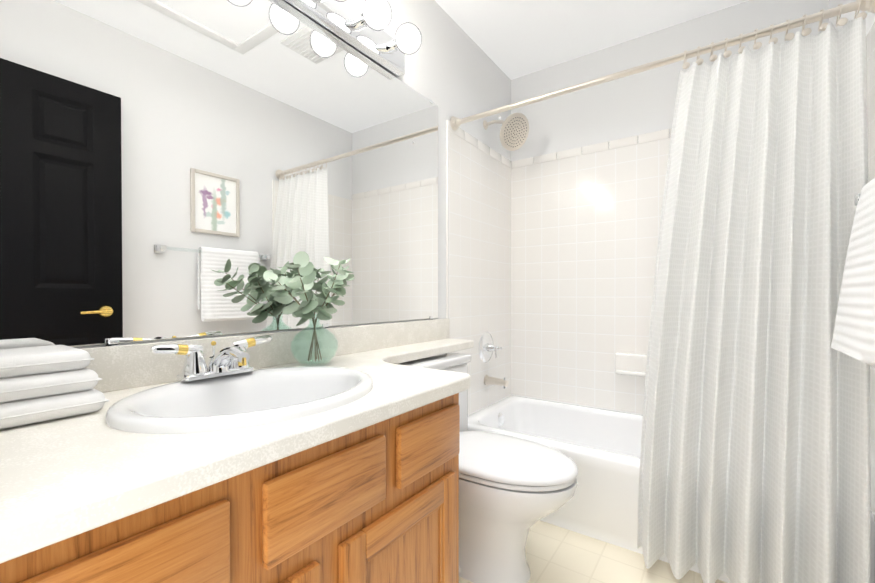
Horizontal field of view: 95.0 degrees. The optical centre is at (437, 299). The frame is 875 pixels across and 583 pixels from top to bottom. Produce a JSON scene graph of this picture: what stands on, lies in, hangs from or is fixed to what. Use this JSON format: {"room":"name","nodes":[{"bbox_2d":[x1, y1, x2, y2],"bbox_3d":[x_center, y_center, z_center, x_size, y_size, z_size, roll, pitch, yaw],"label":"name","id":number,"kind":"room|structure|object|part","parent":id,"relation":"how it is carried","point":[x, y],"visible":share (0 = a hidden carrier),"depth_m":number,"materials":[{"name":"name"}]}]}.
{"room":"bathroom","nodes":[
{"label":"bathroom","id":0,"kind":"room"},
{"bbox_2d":[74,0,510,348],"bbox_3d":[-0.700,-0.217,1.055,0.100,2.440,4.190,0,1,35],"label":"wall","id":1,"kind":"structure","parent":0,"point":[452,68],"depth_m":2.01,"materials":[{"name":"white paint"}]},
{"bbox_2d":[0,0,437,348],"bbox_3d":[-0.458,-0.421,1.301,0.008,1.042,1.606,0,1,35],"label":"mirror","id":2,"kind":"object","parent":1,"relation":"attached to","point":[173,169],"visible":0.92,"depth_m":1.05,"materials":[{"name":"clear glass"}]},
{"bbox_2d":[81,318,448,389],"bbox_3d":[-0.430,0.151,1.335,0.019,0.100,1.688,0,1,35],"label":"backsplash","id":3,"kind":"structure","parent":1,"relation":"attached to","point":[119,365],"depth_m":1.25,"materials":[{"name":"beige stone"}]},
{"bbox_2d":[283,0,421,76],"bbox_3d":[-0.391,-0.997,1.225,0.200,0.113,1.035,0,1,35],"label":"sconce","id":4,"kind":"object","parent":1,"relation":"attached to","point":[348,23],"visible":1,"depth_m":1.44,"materials":[{"name":"silver metal"}]},
{"bbox_2d":[446,120,510,414],"bbox_3d":[0.266,0.041,2.341,0.010,1.900,0.764,0,1,35],"label":"wall tile","id":5,"kind":"structure","parent":1,"relation":"attached to","point":[478,239],"depth_m":2.29,"materials":[{"name":"white tile"}]},
{"bbox_2d":[479,332,501,362],"bbox_3d":[0.330,0.281,2.339,0.104,0.180,0.180,0,1,35],"label":"shower valve","id":6,"kind":"object","parent":5,"relation":"attached to","point":[487,347],"visible":1,"depth_m":2.33,"materials":[{"name":"silver metal"}]},
{"bbox_2d":[484,375,508,387],"bbox_3d":[0.344,0.475,2.331,0.139,0.062,0.060,0,1,35],"label":"tub spout","id":7,"kind":"object","parent":5,"relation":"attached to","point":[489,380],"visible":0.98,"depth_m":2.32,"materials":[{"name":"silver metal"}]},
{"bbox_2d":[483,113,528,150],"bbox_3d":[0.382,-0.954,2.290,0.248,0.204,0.191,0,1,35],"label":"shower head","id":8,"kind":"object","parent":1,"relation":"attached to","point":[514,131],"visible":1,"depth_m":2.25},
{"bbox_2d":[435,0,748,79],"bbox_3d":[-0.035,-1.462,0.578,1.724,0.060,4.190,0,1,35],"label":"ceiling","id":9,"kind":"structure","parent":0,"point":[512,39],"depth_m":2.10,"materials":[{"name":"white paint"}]},
{"bbox_2d":[459,520,726,582],"bbox_3d":[-0.035,1.038,0.602,1.724,0.060,4.190,0,1,35],"label":"floor","id":10,"kind":"structure","parent":0,"point":[556,554],"depth_m":1.52,"materials":[{"name":"tile"}]},
{"bbox_2d":[0,394,459,582],"bbox_3d":[-0.424,0.625,0.873,0.565,0.761,0.926,0,1,35],"label":"bathroom vanity","id":11,"kind":"object","parent":10,"relation":"on","point":[380,504],"depth_m":0.69,"materials":[{"name":"brown wood"}]},
{"bbox_2d":[0,338,473,569],"bbox_3d":[-0.200,0.221,1.174,0.582,0.038,1.688,0,1,35],"label":"countertop","id":12,"kind":"structure","parent":11,"relation":"on","point":[63,481],"depth_m":0.54,"materials":[{"name":"white stone"}]},
{"bbox_2d":[0,345,108,428],"bbox_3d":[-0.744,0.148,0.690,0.182,0.115,0.236,0,1,35],"label":"towel stack","id":13,"kind":"object","parent":12,"relation":"on","point":[43,383],"visible":1,"depth_m":0.68,"materials":[{"name":"white fabric"}]},
{"bbox_2d":[148,334,275,381],"bbox_3d":[-0.496,0.141,0.946,0.149,0.089,0.280,0,1,35],"label":"faucet","id":14,"kind":"object","parent":12,"relation":"on","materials":[{"name":"silver metal"}]},
{"bbox_2d":[86,358,419,457],"bbox_3d":[-0.381,0.275,0.867,0.430,0.180,0.524,0,1,35],"label":"sink","id":15,"kind":"object","parent":12,"relation":"in","point":[168,416],"depth_m":0.87,"materials":[{"name":"white ceramic"}]},
{"bbox_2d":[263,251,354,365],"bbox_3d":[-0.364,0.034,1.206,0.232,0.333,0.315,0,1,35],"label":"vase","id":16,"kind":"object","parent":12,"relation":"on","point":[310,305],"visible":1,"depth_m":1.19,"materials":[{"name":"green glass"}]},
{"bbox_3d":[-0.381,0.122,1.244,0.142,0.156,0.142,0,1,35],"label":"glass","id":17,"kind":"part","parent":16,"relation":"part of","materials":[{"name":"green glass"}]},
{"bbox_2d":[399,353,578,582],"bbox_3d":[0.160,0.625,1.542,0.740,0.748,0.470,0,1,35],"label":"toilet","id":18,"kind":"object","parent":10,"relation":"on","point":[512,490],"visible":0.48,"depth_m":1.40,"materials":[{"name":"white ceramic"}]},
{"bbox_3d":[0.234,0.584,1.490,0.560,0.054,0.389,0,1,35],"label":"seat","id":19,"kind":"part","parent":18,"relation":"part of","materials":[{"name":"white plastic"}]},
{"bbox_2d":[468,395,874,582],"bbox_3d":[0.899,0.815,1.933,1.518,0.360,0.727,0,1,35],"label":"bathtub","id":20,"kind":"object","parent":10,"relation":"on","point":[600,448],"visible":0.33,"depth_m":1.76,"materials":[{"name":"white ceramic"}]},
{"bbox_2d":[511,0,828,168],"bbox_3d":[1.138,-0.228,2.265,1.524,2.440,0.100,0,1,35],"label":"wall","id":21,"kind":"structure","parent":0,"point":[640,103],"depth_m":2.24,"materials":[{"name":"white paint"}]},
{"bbox_2d":[511,128,671,414],"bbox_3d":[1.107,-0.128,2.221,1.524,1.560,0.010,0,1,35],"label":"wall tile","id":22,"kind":"structure","parent":21,"relation":"attached to","point":[585,223],"depth_m":2.38,"materials":[{"name":"white tile"}]},
{"bbox_2d":[615,353,646,376],"bbox_3d":[1.070,0.357,2.211,0.170,0.116,0.060,0,1,35],"label":"soap dish","id":23,"kind":"object","parent":22,"relation":"attached to","point":[629,364],"visible":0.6,"depth_m":2.20,"materials":[{"name":"white ceramic"}]},
{"bbox_2d":[829,0,874,35],"bbox_3d":[0.630,-0.208,0.124,0.100,2.440,4.190,0,1,35],"label":"wall","id":24,"kind":"structure","parent":0,"point":[870,18],"depth_m":1.51,"materials":[{"name":"white paint"}]},
{"bbox_2d":[450,0,874,582],"bbox_3d":[0.663,0.009,1.589,1.506,1.889,0.194,0,1,35],"label":"shower curtain","id":25,"kind":"object","parent":24,"relation":"attached to","point":[755,460],"visible":0.98,"depth_m":1.31,"materials":[{"name":"white fabric"}]},
{"bbox_3d":[0.699,-0.902,1.632,1.506,0.068,0.068,0,1,35],"label":"rod","id":26,"kind":"part","parent":25,"relation":"part of","materials":[{"name":"silver metal"}]},
{"bbox_2d":[831,178,874,366],"bbox_3d":[1.004,-0.081,0.874,0.145,0.454,0.693,0,1,35],"label":"towel","id":27,"kind":"object","parent":24,"relation":"attached to","point":[854,332],"visible":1,"depth_m":0.94,"materials":[{"name":"white fabric"}]},
{"bbox_2d":[866,22,874,520],"bbox_3d":[1.506,0.074,1.473,0.010,1.850,0.764,0,1,35],"label":"wall tile","id":28,"kind":"structure","parent":24,"relation":"attached to","point":[870,49],"depth_m":1.23,"materials":[{"name":"white tile"}]}
]}

